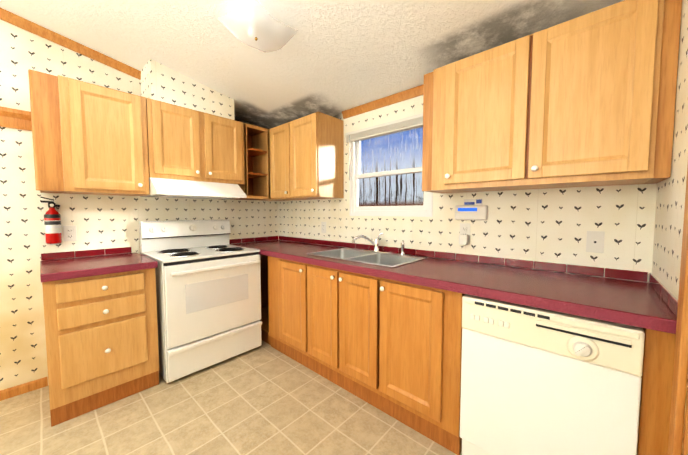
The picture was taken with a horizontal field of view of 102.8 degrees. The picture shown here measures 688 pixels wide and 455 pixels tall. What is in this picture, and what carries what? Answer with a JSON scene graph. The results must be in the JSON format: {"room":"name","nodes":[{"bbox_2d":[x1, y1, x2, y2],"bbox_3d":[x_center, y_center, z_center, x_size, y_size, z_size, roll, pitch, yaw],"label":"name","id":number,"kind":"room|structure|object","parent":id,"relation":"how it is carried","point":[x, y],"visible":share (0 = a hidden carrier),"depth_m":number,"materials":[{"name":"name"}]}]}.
{"room":"kitchen","nodes":[
{"label":"kitchen","id":0,"kind":"room"},
{"bbox_2d":[0,19,278,390],"bbox_3d":[-2.365,-0.445,1.755,0.120,3.200,4.740,3,4,42],"label":"wall","id":1,"kind":"structure","parent":0,"point":[104,221],"depth_m":1.93,"materials":[{"name":"paper"}]},
{"bbox_2d":[0,106,31,130],"bbox_3d":[-2.972,-0.671,0.946,0.045,0.120,2.505,3,4,42],"label":"trim","id":2,"kind":"structure","parent":1,"relation":"attached to","point":[15,118],"depth_m":1.82,"materials":[{"name":"brown wood"}]},
{"bbox_2d":[0,377,47,400],"bbox_3d":[-2.985,1.163,1.060,0.012,0.065,2.505,3,4,42],"label":"baseboard","id":3,"kind":"structure","parent":1,"relation":"attached to","point":[20,389],"depth_m":1.90,"materials":[{"name":"brown wood"}]},
{"bbox_2d":[40,197,61,244],"bbox_3d":[-2.071,-0.047,1.943,0.093,0.339,0.097,3,4,42],"label":"fire extinguisher","id":4,"kind":"object","parent":1,"relation":"attached to","point":[52,225],"visible":1,"depth_m":1.92,"materials":[{"name":"red metal"}]},
{"bbox_2d":[63,226,76,240],"bbox_3d":[-2.040,0.044,2.045,0.009,0.115,0.070,3,4,42],"label":"electrical outlet","id":5,"kind":"object","parent":1,"relation":"attached to","point":[69,233],"visible":1,"depth_m":2.04,"materials":[{"name":"white plastic"}]},
{"bbox_2d":[0,8,140,79],"bbox_3d":[-2.765,-1.481,1.138,0.034,0.593,3.135,3,4,42],"label":"crown molding","id":6,"kind":"structure","parent":1,"relation":"attached to","point":[33,28],"depth_m":1.98,"materials":[{"name":"brown wood"}]},
{"bbox_2d":[140,59,234,119],"bbox_3d":[-1.385,-1.171,2.471,0.320,0.315,0.665,3,4,42],"label":"wall","id":7,"kind":"structure","parent":1,"relation":"attached to","point":[161,82],"depth_m":2.28,"materials":[{"name":"paper"}]},
{"bbox_2d":[140,177,246,199],"bbox_3d":[-1.326,-0.335,2.448,0.498,0.141,0.710,3,4,42],"label":"range hood","id":8,"kind":"object","parent":1,"relation":"attached to","point":[166,188],"visible":0.96,"depth_m":2.28,"materials":[{"name":"white metal"}]},
{"bbox_2d":[0,340,461,454],"bbox_3d":[-1.167,1.262,0.766,3.710,0.100,5.100,3,4,42],"label":"floor","id":9,"kind":"structure","parent":0,"point":[264,398],"depth_m":1.65,"materials":[{"name":"tile"}]},
{"bbox_2d":[42,268,158,426],"bbox_3d":[-1.722,0.711,1.954,0.650,0.868,0.540,3,4,42],"label":"base cabinet","id":10,"kind":"object","parent":9,"relation":"on","point":[101,334],"visible":0.94,"depth_m":1.73,"materials":[{"name":"brown wood"}]},
{"bbox_2d":[40,247,157,281],"bbox_3d":[-1.724,0.233,1.929,0.645,0.094,0.550,3,4,42],"label":"countertop","id":11,"kind":"structure","parent":10,"relation":"on","point":[71,266],"depth_m":1.88,"materials":[{"name":"laminate"}]},
{"bbox_2d":[139,219,261,382],"bbox_3d":[-1.231,0.531,2.417,0.710,1.176,0.762,3,4,42],"label":"stove","id":12,"kind":"object","parent":9,"relation":"on","point":[208,286],"visible":1,"depth_m":2.21,"materials":[{"name":"white metal"}]},
{"bbox_2d":[259,254,266,342],"bbox_3d":[-0.757,0.654,2.976,0.688,0.868,0.622,3,4,42],"label":"base cabinet","id":13,"kind":"object","parent":9,"relation":"on","point":[263,258],"depth_m":3.23,"materials":[{"name":"brown wood"}]},
{"bbox_2d":[267,256,282,352],"bbox_3d":[-0.411,0.672,2.664,0.243,0.868,0.622,3,4,42],"label":"base cabinet","id":14,"kind":"object","parent":9,"relation":"on","point":[274,265],"depth_m":2.46,"materials":[{"name":"brown wood"}]},
{"bbox_2d":[283,259,310,369],"bbox_3d":[-0.199,0.682,2.473,0.445,0.868,0.622,3,4,42],"label":"base cabinet","id":15,"kind":"object","parent":9,"relation":"on","point":[296,275],"depth_m":2.23,"materials":[{"name":"brown wood"}]},
{"bbox_2d":[311,264,386,413],"bbox_3d":[0.166,0.701,2.144,0.811,0.868,0.622,3,4,42],"label":"base cabinet","id":16,"kind":"object","parent":9,"relation":"on","point":[349,309],"depth_m":1.85,"materials":[{"name":"brown wood"}]},
{"bbox_2d":[387,279,464,454],"bbox_3d":[0.572,0.721,1.777,0.554,0.868,0.622,3,4,42],"label":"base cabinet","id":17,"kind":"object","parent":9,"relation":"on","point":[392,348],"depth_m":1.49,"materials":[{"name":"brown wood"}]},
{"bbox_2d":[229,236,677,333],"bbox_3d":[0.122,0.221,2.136,3.107,0.094,0.654,3,4,42],"label":"countertop","id":18,"kind":"structure","parent":17,"relation":"on","point":[652,304],"depth_m":1.40,"materials":[{"name":"laminate"}]},
{"bbox_2d":[307,248,425,266],"bbox_3d":[0.156,0.303,2.148,0.820,0.170,0.470,3,4,42],"label":"sink","id":19,"kind":"object","parent":18,"relation":"in","point":[380,259],"visible":0.33,"depth_m":2.19,"materials":[{"name":"silver metal"}]},
{"bbox_2d":[352,233,404,255],"bbox_3d":[0.276,0.129,2.205,0.401,0.167,0.196,3,4,42],"label":"faucet","id":20,"kind":"object","parent":18,"relation":"on","point":[376,242],"visible":0.98,"depth_m":2.27,"materials":[{"name":"silver metal"}]},
{"bbox_2d":[460,294,644,454],"bbox_3d":[0.980,0.746,1.355,0.596,0.858,0.646,3,4,42],"label":"dishwasher","id":21,"kind":"object","parent":9,"relation":"on","point":[537,381],"visible":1,"depth_m":1.11,"materials":[{"name":"white"}]},
{"bbox_2d":[637,328,675,454],"bbox_3d":[1.264,0.755,1.166,0.071,0.868,0.602,3,4,42],"label":"cabinet end panel","id":22,"kind":"object","parent":9,"relation":"on","point":[656,393],"visible":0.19,"depth_m":0.93,"materials":[{"name":"brown wood"}]},
{"bbox_2d":[0,0,623,128],"bbox_3d":[-1.167,-1.416,0.616,3.710,0.967,5.100,3,4,42],"label":"ceiling","id":23,"kind":"structure","parent":0,"point":[333,57],"depth_m":1.76,"materials":[{"name":"white paint"}]},
{"bbox_2d":[218,0,296,51],"bbox_3d":[-0.500,-1.156,1.593,0.330,0.149,0.333,3,4,42],"label":"ceiling light fixture","id":24,"kind":"object","parent":23,"relation":"attached to","point":[255,23],"visible":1,"depth_m":1.58,"materials":[{"name":"white glass"}]},
{"bbox_2d":[278,95,656,282],"bbox_3d":[0.427,-0.478,2.345,3.230,3.200,0.120,3,4,42],"label":"wall","id":25,"kind":"structure","parent":0,"point":[552,225],"depth_m":1.73,"materials":[{"name":"paper"}]},
{"bbox_2d":[248,128,289,200],"bbox_3d":[-0.808,-0.681,3.131,0.328,0.735,0.355,3,4,42],"label":"upper cabinet","id":26,"kind":"object","parent":25,"relation":"attached to","point":[258,142],"depth_m":2.98,"materials":[{"name":"brown wood"}]},
{"bbox_2d":[269,111,343,199],"bbox_3d":[-0.410,-0.659,2.755,0.755,0.735,0.375,3,4,42],"label":"upper cabinet","id":27,"kind":"object","parent":25,"relation":"attached to","point":[307,157],"visible":1,"depth_m":2.56,"materials":[{"name":"brown wood"}]},
{"bbox_2d":[321,222,325,232],"bbox_3d":[-0.213,-0.002,2.862,0.070,0.115,0.009,3,4,42],"label":"electrical outlet","id":28,"kind":"object","parent":25,"relation":"attached to","point":[323,227],"visible":1,"depth_m":2.86,"materials":[{"name":"white plastic"}]},
{"bbox_2d":[342,84,423,118],"bbox_3d":[0.346,-1.046,2.283,0.960,0.060,0.034,3,4,42],"label":"crown molding","id":29,"kind":"structure","parent":25,"relation":"attached to","point":[417,91],"depth_m":2.28,"materials":[{"name":"brown wood"}]},
{"bbox_2d":[345,113,432,216],"bbox_3d":[0.372,-0.488,2.336,0.890,0.784,0.115,3,4,42],"label":"window","id":30,"kind":"structure","parent":25,"relation":"in","point":[355,139],"depth_m":2.35,"materials":[{"name":"white plastic"}]},
{"bbox_2d":[460,223,469,239],"bbox_3d":[0.841,0.029,1.910,0.070,0.115,0.009,3,4,42],"label":"electrical outlet","id":31,"kind":"object","parent":25,"relation":"attached to","point":[464,229],"visible":0.71,"depth_m":1.91,"materials":[{"name":"white plastic"}]},
{"bbox_2d":[459,234,468,244],"bbox_3d":[0.826,0.084,1.895,0.057,0.068,0.038,3,4,42],"label":"plug","id":32,"kind":"object","parent":31,"relation":"attached to","point":[463,239],"visible":0.98,"depth_m":1.88,"materials":[{"name":"white plastic"}]},
{"bbox_2d":[455,199,487,233],"bbox_3d":[0.861,-0.071,1.870,0.210,0.244,0.032,3,4,42],"label":"alarm keypad","id":33,"kind":"object","parent":25,"relation":"attached to","point":[473,209],"visible":1,"depth_m":1.86,"materials":[{"name":"white plastic"}]},
{"bbox_2d":[422,0,681,192],"bbox_3d":[0.979,-0.589,1.502,1.048,0.735,0.375,3,4,42],"label":"upper cabinet","id":34,"kind":"object","parent":25,"relation":"attached to","point":[587,100],"visible":1,"depth_m":1.27,"materials":[{"name":"brown wood"}]},
{"bbox_2d":[586,231,604,252],"bbox_3d":[1.338,0.077,1.463,0.070,0.115,0.009,3,4,42],"label":"outlet","id":35,"kind":"object","parent":25,"relation":"attached to","point":[594,241],"visible":1,"depth_m":1.46,"materials":[{"name":"white plastic"}]},
{"bbox_2d":[652,0,687,448],"bbox_3d":[0.032,-0.325,-0.407,0.120,3.200,4.500,3,4,42],"label":"wall","id":36,"kind":"structure","parent":0,"point":[668,227],"depth_m":1.02,"materials":[{"name":"paper"}]},
{"bbox_2d":[668,165,687,454],"bbox_3d":[0.784,0.180,0.468,0.138,2.095,0.895,3,4,42],"label":"trim","id":37,"kind":"structure","parent":36,"relation":"attached to","point":[678,424],"depth_m":0.81,"materials":[{"name":"brown wood"}]},
{"label":"outside","id":38,"kind":"structure","parent":0,"visible":0},
{"bbox_2d":[359,127,423,205],"bbox_3d":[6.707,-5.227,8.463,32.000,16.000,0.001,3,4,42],"label":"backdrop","id":39,"kind":"structure","parent":38,"point":[411,184],"depth_m":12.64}
]}

